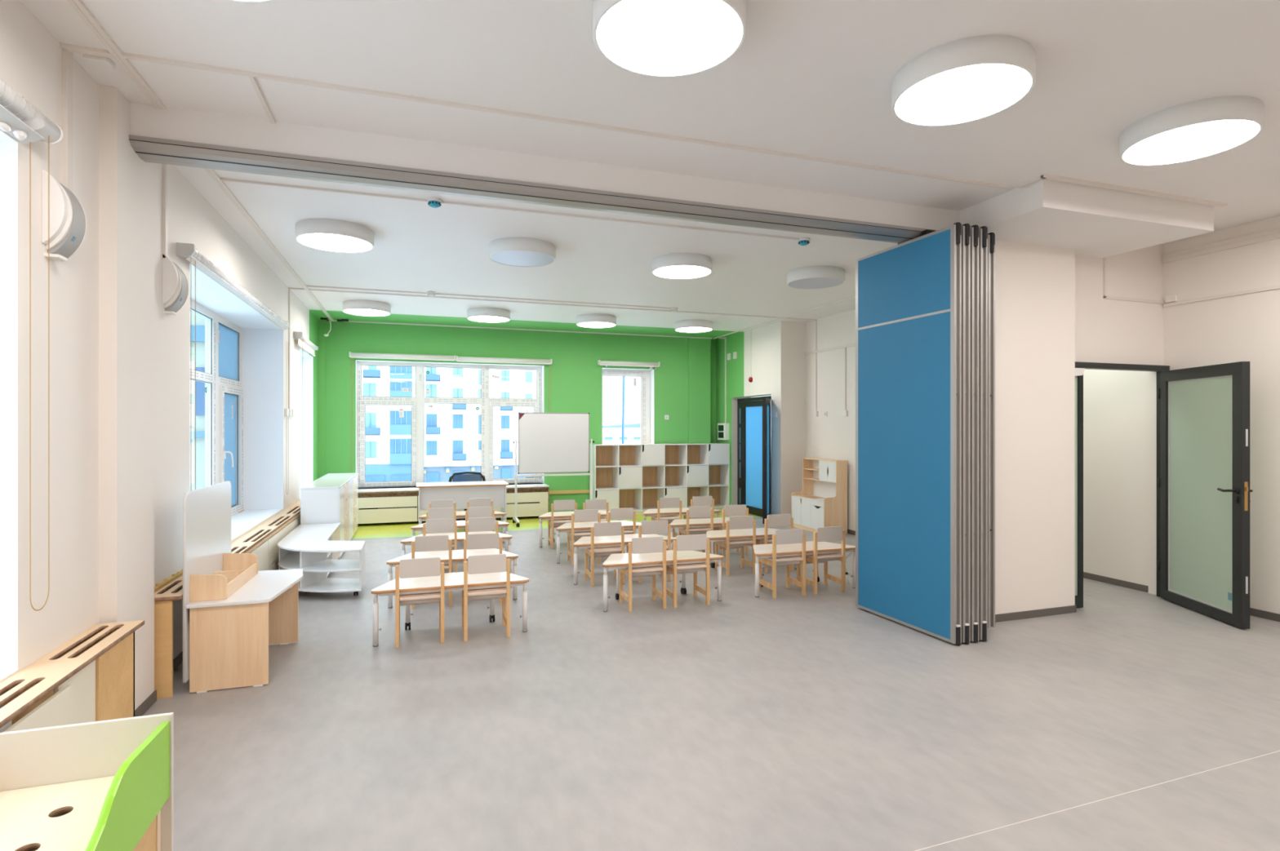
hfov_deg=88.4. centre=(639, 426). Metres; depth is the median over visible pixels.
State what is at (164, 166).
trim
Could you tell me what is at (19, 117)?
roller blind
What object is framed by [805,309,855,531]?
wall
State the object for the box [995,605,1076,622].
baseboard
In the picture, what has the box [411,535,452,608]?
chair
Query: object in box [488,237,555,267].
ceiling lamp
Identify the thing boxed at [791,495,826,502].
countertop
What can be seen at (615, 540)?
table
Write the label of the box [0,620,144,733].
radiator cover
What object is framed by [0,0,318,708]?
wall
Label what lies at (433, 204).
vent
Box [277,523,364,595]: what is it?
corner shelf
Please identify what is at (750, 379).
fire alarm
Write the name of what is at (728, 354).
sensor box
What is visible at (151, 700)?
baseboard
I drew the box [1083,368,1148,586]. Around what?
wall
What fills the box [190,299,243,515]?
window
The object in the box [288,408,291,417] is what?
wall socket
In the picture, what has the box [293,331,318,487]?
roller blind
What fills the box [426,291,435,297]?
smoke detector
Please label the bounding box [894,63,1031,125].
diffuser
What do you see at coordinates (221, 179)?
trim
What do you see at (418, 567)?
chair
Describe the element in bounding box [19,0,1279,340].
ceiling
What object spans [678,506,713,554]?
chair
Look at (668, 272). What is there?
diffuser
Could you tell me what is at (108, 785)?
table
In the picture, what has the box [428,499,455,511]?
chair
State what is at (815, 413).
wall socket
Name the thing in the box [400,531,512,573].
table
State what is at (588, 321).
ceiling lamp
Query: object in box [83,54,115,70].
junction box
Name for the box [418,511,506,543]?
table
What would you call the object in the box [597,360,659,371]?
roller blind
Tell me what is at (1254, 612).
baseboard
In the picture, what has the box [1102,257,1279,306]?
trim
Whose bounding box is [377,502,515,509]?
grille
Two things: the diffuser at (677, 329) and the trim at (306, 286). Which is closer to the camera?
the trim at (306, 286)
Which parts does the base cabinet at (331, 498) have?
door, drawer, drawer, drawer, drawer, drawer, drawer, drawer, drawer, door, drawer, drawer, drawer, drawer, drawer, drawer, drawer, drawer, door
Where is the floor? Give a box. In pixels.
[142,511,1279,850]
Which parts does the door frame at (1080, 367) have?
fixed pane, fixed frame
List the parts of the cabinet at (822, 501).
door, panel, door, door, door, door, panel, door, panel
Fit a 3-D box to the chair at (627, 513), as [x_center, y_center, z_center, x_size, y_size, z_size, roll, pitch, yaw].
[-0.251,1.244,7.699,0.329,0.613,0.322,0,0,-16]
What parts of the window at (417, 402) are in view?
sash, sash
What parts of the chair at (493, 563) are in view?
leg, leg, seat, backrest, leg, leg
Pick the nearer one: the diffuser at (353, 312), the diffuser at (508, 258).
the diffuser at (508, 258)
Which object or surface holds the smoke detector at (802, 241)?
attached to the ceiling at (807, 77)
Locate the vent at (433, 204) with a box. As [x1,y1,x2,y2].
[427,201,440,207]
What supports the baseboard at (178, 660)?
attached to the wall at (31, 56)
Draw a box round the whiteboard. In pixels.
[512,412,594,527]
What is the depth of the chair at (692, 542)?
5.70 m
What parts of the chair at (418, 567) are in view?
leg, leg, backrest, seat, leg, leg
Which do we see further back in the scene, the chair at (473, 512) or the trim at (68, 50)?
the chair at (473, 512)
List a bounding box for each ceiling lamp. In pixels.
[222,0,279,4]
[294,218,373,253]
[342,299,391,316]
[466,307,510,323]
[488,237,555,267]
[576,314,616,328]
[592,0,746,78]
[651,253,712,279]
[675,320,712,333]
[786,266,844,289]
[891,35,1035,127]
[1119,95,1264,166]
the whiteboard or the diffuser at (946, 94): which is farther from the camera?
the whiteboard
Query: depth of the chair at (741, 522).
6.91 m
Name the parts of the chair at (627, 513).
leg, backrest, seat, leg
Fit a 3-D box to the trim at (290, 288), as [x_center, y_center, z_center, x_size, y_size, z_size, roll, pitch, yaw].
[-0.734,-1.668,9.121,7.380,0.018,0.020,0,0,-19]
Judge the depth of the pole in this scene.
25.06 m
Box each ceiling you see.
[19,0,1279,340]
[960,178,1213,258]
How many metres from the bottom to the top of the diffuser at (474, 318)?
0.005 m
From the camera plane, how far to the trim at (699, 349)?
12.32 m
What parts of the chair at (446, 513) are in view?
leg, seat, backrest, leg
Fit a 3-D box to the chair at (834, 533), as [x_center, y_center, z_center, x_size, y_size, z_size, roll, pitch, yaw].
[1.720,1.244,6.279,0.329,0.613,0.322,0,0,-18]
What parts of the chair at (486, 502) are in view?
backrest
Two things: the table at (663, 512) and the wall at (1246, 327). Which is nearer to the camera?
the wall at (1246, 327)
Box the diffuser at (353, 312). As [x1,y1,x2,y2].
[343,309,389,315]
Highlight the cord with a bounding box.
[845,552,851,584]
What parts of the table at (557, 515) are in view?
leg, frame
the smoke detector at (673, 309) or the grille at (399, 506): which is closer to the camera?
the smoke detector at (673, 309)
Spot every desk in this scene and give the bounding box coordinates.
[182,481,302,693]
[416,480,508,535]
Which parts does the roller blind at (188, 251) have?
bead chain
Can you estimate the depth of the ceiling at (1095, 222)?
4.83 m
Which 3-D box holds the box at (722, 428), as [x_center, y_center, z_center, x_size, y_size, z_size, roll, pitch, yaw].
[1.557,0.095,12.323,0.098,0.310,0.310,0,0,-19]
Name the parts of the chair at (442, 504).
backrest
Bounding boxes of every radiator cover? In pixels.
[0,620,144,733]
[154,500,300,699]
[357,483,549,524]
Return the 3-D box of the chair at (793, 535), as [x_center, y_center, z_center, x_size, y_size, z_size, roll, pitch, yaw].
[1.314,1.244,6.135,0.329,0.613,0.322,0,0,-18]
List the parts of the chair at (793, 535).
leg, seat rail, leg, seat, leg, backrest, leg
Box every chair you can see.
[395,557,444,648]
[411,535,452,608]
[422,519,457,573]
[426,507,456,533]
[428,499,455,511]
[448,471,485,520]
[462,554,510,641]
[463,533,502,603]
[464,506,494,532]
[465,517,498,549]
[466,497,493,520]
[547,499,577,549]
[567,509,600,565]
[579,499,608,522]
[585,522,624,586]
[602,507,635,558]
[619,537,666,612]
[638,520,671,583]
[651,497,681,537]
[662,534,709,608]
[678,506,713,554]
[683,496,714,534]
[713,504,748,557]
[715,515,755,576]
[751,514,793,573]
[759,528,805,598]
[796,526,845,595]
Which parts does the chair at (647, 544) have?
leg, seat rail, leg, seat, backrest, leg, leg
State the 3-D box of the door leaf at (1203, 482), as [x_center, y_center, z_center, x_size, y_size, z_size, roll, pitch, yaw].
[4.654,0.521,5.463,0.179,2.033,0.954,0,0,6]
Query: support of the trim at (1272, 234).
attached to the wall at (1246, 327)
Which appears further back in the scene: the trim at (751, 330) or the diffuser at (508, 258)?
the trim at (751, 330)
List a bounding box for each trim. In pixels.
[59,42,114,191]
[66,0,165,110]
[122,52,1013,190]
[162,164,167,257]
[204,168,333,320]
[220,177,799,240]
[248,76,275,124]
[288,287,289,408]
[289,288,817,320]
[306,285,671,309]
[318,320,710,478]
[331,320,711,338]
[713,295,855,338]
[718,337,726,423]
[751,329,751,374]
[804,320,855,410]
[1017,173,1226,207]
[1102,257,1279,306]
[1162,227,1279,263]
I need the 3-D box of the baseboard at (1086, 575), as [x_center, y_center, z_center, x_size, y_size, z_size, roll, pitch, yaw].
[3.326,1.520,8.407,1.262,0.060,5.180,0,0,-19]
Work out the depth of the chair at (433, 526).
6.66 m
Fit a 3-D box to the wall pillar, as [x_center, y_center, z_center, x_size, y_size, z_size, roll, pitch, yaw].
[-2.718,-0.062,3.462,0.123,3.225,0.485,0,0,-19]
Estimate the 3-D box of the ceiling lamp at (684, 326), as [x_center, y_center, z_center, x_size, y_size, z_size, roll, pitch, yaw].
[0.866,-1.614,10.608,0.610,0.122,0.610,0,0,-19]
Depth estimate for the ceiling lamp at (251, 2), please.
2.41 m
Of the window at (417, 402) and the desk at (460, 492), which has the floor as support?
the desk at (460, 492)
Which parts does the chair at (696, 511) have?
seat rail, leg, seat, backrest, leg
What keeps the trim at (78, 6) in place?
attached to the ceiling at (807, 77)
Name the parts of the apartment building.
cornice, railing, railing, railing, railing, cornice, cornice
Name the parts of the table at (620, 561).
leg, leg, frame, leg, leg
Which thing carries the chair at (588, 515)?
on the floor
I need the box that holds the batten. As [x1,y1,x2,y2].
[549,489,589,494]
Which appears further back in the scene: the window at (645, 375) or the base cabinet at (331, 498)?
the window at (645, 375)
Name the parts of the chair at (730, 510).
seat rail, leg, backrest, leg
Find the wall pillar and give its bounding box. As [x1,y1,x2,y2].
[98,84,154,710]
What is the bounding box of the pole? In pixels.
[621,376,625,444]
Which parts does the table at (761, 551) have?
leg, frame, leg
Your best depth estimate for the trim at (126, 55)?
3.51 m
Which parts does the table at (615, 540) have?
leg, leg, frame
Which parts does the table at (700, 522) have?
leg, frame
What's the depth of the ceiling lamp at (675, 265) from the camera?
6.47 m
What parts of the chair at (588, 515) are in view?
leg, leg, seat, backrest, leg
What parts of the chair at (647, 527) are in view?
leg, backrest, leg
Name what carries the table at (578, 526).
on the floor
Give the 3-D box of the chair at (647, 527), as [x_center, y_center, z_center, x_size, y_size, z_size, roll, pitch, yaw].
[0.105,1.244,6.693,0.329,0.613,0.322,0,0,-17]
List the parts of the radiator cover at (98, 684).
panel, panel, panel, panel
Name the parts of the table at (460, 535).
leg, frame, leg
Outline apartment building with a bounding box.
[361,365,536,482]
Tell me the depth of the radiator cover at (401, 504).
10.42 m
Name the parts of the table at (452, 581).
leg, leg, frame, leg, leg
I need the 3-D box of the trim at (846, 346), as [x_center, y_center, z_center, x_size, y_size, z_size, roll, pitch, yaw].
[3.196,-0.953,8.986,0.019,1.445,3.400,0,0,-19]
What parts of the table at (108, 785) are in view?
rail, drawer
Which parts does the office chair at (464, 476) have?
frame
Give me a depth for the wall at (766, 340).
11.41 m
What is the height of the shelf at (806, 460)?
0.016 m
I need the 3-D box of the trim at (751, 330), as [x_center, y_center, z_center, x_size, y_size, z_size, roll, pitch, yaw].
[1.922,-1.282,11.380,0.009,0.785,0.010,0,0,-19]
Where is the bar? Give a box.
[320,317,348,336]
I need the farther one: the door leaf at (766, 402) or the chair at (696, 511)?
the door leaf at (766, 402)
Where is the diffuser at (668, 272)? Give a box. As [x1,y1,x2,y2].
[653,265,711,279]
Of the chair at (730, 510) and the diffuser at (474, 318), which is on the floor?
the chair at (730, 510)
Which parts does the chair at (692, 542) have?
seat rail, leg, seat, backrest, leg, leg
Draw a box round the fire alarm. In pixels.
[748,374,752,382]
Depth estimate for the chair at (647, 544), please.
5.59 m
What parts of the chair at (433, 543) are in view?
leg, backrest, seat, leg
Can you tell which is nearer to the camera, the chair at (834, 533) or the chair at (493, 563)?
the chair at (493, 563)
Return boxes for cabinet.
[300,473,357,559]
[791,457,847,534]
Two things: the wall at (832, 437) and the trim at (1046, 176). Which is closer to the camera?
the trim at (1046, 176)
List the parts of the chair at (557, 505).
leg, leg, seat, backrest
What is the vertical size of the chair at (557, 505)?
0.613 m
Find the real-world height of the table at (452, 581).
0.400 m
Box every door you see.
[737,395,771,517]
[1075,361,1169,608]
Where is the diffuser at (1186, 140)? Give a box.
[1122,120,1260,164]
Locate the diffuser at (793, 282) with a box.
[788,277,843,288]
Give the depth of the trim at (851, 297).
9.85 m
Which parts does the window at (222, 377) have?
pane, handle, pane, sash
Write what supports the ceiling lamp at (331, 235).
attached to the ceiling at (807, 77)
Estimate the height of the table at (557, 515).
0.400 m
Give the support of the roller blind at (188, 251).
attached to the wall at (31, 56)
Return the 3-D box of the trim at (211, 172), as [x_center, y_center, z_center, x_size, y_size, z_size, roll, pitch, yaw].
[-3.727,-1.666,7.050,0.045,0.022,6.980,0,0,-19]
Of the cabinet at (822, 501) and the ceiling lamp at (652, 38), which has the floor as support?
the cabinet at (822, 501)
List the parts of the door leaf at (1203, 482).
glass, handle, keyhole plate, lock plate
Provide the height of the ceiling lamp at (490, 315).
0.122 m
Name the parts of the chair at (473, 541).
leg, backrest, leg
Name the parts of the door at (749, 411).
fixed frame, fixed pane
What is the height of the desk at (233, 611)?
1.165 m
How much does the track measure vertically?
0.065 m
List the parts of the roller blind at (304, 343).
bead chain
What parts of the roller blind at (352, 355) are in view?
bead chain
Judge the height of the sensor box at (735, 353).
0.120 m
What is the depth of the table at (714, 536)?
7.04 m
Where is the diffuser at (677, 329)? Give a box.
[675,327,711,332]
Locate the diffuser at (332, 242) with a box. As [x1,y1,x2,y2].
[297,233,372,252]
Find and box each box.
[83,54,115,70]
[717,423,728,439]
[727,353,730,359]
[733,351,737,359]
[1164,294,1177,302]
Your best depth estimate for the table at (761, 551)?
6.20 m
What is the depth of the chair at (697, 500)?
8.84 m
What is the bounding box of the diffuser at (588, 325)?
[577,322,615,328]
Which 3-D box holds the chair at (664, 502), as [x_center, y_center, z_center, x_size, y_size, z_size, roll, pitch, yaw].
[0.351,1.244,8.813,0.329,0.613,0.322,0,0,-16]
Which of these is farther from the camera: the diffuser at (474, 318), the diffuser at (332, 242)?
the diffuser at (474, 318)
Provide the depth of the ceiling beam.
4.00 m
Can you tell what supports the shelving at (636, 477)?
on the floor
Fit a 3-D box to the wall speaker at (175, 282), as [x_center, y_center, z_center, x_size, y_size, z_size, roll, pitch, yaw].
[-2.901,-0.876,4.115,0.093,0.357,0.160,0,0,-19]
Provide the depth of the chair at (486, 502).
8.58 m
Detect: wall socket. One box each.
[284,408,288,416]
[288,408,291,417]
[291,409,294,417]
[813,411,817,416]
[843,410,848,416]
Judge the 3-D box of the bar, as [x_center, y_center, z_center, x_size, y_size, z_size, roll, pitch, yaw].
[-4.754,-1.522,10.200,0.267,0.306,0.412,0,0,29]
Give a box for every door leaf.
[762,398,771,524]
[1157,361,1253,629]
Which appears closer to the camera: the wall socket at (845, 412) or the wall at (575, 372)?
the wall socket at (845, 412)
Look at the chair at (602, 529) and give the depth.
6.44 m
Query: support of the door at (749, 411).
in the wall at (766, 340)
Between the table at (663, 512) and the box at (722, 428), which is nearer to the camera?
the table at (663, 512)
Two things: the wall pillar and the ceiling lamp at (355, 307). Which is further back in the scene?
the ceiling lamp at (355, 307)
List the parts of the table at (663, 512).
frame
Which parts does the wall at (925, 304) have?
frame, frame, frame, frame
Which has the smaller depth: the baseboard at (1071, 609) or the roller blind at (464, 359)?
the baseboard at (1071, 609)
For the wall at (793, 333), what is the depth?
10.51 m
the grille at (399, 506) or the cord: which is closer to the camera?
the cord
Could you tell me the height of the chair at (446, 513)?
0.613 m
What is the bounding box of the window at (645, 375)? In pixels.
[601,368,650,444]
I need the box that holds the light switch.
[771,411,777,417]
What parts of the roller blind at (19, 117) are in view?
bead chain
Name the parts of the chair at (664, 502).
leg, seat, backrest, leg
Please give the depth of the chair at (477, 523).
6.77 m
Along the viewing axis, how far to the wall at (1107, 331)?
5.91 m
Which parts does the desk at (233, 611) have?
panel, panel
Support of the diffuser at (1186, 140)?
attached to the ceiling lamp at (1196, 130)
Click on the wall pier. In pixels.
(1035, 284)
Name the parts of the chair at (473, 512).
leg, seat, backrest, leg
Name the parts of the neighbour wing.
cornice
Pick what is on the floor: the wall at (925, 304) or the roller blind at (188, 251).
the wall at (925, 304)
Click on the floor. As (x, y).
(1130, 720)
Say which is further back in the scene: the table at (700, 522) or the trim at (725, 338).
the trim at (725, 338)
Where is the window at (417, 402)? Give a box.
[356,361,542,488]
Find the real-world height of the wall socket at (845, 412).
0.080 m
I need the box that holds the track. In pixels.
[128,134,937,243]
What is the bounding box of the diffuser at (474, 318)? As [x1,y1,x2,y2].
[468,315,509,322]
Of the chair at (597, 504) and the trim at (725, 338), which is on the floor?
the chair at (597, 504)
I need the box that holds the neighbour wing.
[190,311,204,491]
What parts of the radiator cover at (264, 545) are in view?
panel, panel, panel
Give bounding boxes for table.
[0,712,173,850]
[371,572,528,647]
[386,548,518,608]
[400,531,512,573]
[410,520,509,551]
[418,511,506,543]
[538,510,621,547]
[555,520,641,564]
[573,533,677,585]
[602,550,723,612]
[643,507,720,521]
[670,517,756,550]
[705,528,796,575]
[752,541,855,597]
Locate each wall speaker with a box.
[41,168,87,261]
[162,254,188,315]
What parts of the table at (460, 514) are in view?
leg, frame, leg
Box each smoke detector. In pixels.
[426,197,441,208]
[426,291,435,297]
[670,307,677,312]
[797,237,809,245]
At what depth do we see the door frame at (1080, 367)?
5.61 m
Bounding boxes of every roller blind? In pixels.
[0,78,63,611]
[176,242,289,491]
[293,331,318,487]
[349,351,455,471]
[456,355,551,413]
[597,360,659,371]
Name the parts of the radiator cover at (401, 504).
panel, panel, frame rail, frame rail, panel, panel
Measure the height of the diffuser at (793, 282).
0.005 m
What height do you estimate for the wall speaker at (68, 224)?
0.357 m
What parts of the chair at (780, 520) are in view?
seat rail, seat, leg, backrest, leg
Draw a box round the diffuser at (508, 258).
[490,250,554,266]
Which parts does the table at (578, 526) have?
leg, frame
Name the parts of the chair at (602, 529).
leg, seat rail, leg, seat, backrest, leg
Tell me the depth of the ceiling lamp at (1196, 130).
3.51 m
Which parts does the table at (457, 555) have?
leg, frame, leg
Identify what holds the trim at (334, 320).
attached to the wall at (575, 372)
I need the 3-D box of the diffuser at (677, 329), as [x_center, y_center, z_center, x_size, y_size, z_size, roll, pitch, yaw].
[0.866,-1.560,10.608,0.582,0.005,0.582,0,0,-19]
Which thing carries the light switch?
attached to the wall at (766, 340)
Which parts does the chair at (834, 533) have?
leg, seat rail, leg, seat, leg, backrest, leg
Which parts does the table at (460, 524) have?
frame, leg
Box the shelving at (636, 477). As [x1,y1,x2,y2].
[589,443,729,515]
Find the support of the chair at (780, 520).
on the floor
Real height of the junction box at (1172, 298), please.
0.060 m
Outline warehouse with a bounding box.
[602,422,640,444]
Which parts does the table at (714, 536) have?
leg, frame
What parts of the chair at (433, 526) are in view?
leg, backrest, leg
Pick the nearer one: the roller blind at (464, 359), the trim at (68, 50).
the trim at (68, 50)
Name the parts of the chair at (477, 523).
leg, backrest, leg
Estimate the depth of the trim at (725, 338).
12.31 m
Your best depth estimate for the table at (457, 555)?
5.88 m
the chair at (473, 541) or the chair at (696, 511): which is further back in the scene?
the chair at (696, 511)
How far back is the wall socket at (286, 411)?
7.70 m
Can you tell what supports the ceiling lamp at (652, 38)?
attached to the ceiling at (807, 77)
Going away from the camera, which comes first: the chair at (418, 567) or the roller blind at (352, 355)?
the chair at (418, 567)
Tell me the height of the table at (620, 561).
0.400 m
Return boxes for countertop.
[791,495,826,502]
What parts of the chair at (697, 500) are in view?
leg, backrest, leg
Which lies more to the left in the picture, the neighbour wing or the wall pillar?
the wall pillar
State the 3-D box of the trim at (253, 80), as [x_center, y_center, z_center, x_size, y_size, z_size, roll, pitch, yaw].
[-1.928,-1.668,3.367,0.020,0.018,0.508,0,0,-19]
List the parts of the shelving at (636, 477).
door, door, door, door, door, door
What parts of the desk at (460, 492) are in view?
panel, modesty panel, panel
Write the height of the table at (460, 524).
0.400 m
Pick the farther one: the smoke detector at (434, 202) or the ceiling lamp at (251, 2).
the smoke detector at (434, 202)
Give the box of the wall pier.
[995,240,1075,614]
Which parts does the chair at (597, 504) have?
seat, backrest, leg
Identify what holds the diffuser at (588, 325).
attached to the ceiling lamp at (588, 321)
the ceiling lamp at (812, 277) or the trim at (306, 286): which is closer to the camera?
the ceiling lamp at (812, 277)
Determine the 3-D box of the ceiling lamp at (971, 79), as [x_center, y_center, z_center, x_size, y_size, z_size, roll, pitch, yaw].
[1.517,-1.614,3.115,0.610,0.122,0.610,0,0,-19]
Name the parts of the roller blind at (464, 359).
bead chain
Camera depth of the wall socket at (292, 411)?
8.06 m
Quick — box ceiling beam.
[129,102,959,230]
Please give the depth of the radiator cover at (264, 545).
4.04 m
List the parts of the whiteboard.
post, board frame, post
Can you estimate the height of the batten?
0.055 m
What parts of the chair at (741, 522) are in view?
leg, seat rail, leg, seat, backrest, leg, leg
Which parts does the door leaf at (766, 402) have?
glass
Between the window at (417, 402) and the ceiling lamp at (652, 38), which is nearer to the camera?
the ceiling lamp at (652, 38)
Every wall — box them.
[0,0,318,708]
[325,320,688,521]
[715,320,781,515]
[781,320,805,515]
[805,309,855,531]
[855,222,995,645]
[1075,244,1163,595]
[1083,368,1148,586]
[1163,215,1279,614]
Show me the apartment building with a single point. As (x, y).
(452, 432)
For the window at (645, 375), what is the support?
in the wall at (575, 372)
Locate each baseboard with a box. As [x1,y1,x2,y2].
[134,690,156,716]
[173,651,182,671]
[847,529,1148,592]
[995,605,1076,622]
[1249,608,1279,622]
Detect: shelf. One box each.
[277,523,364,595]
[804,457,837,462]

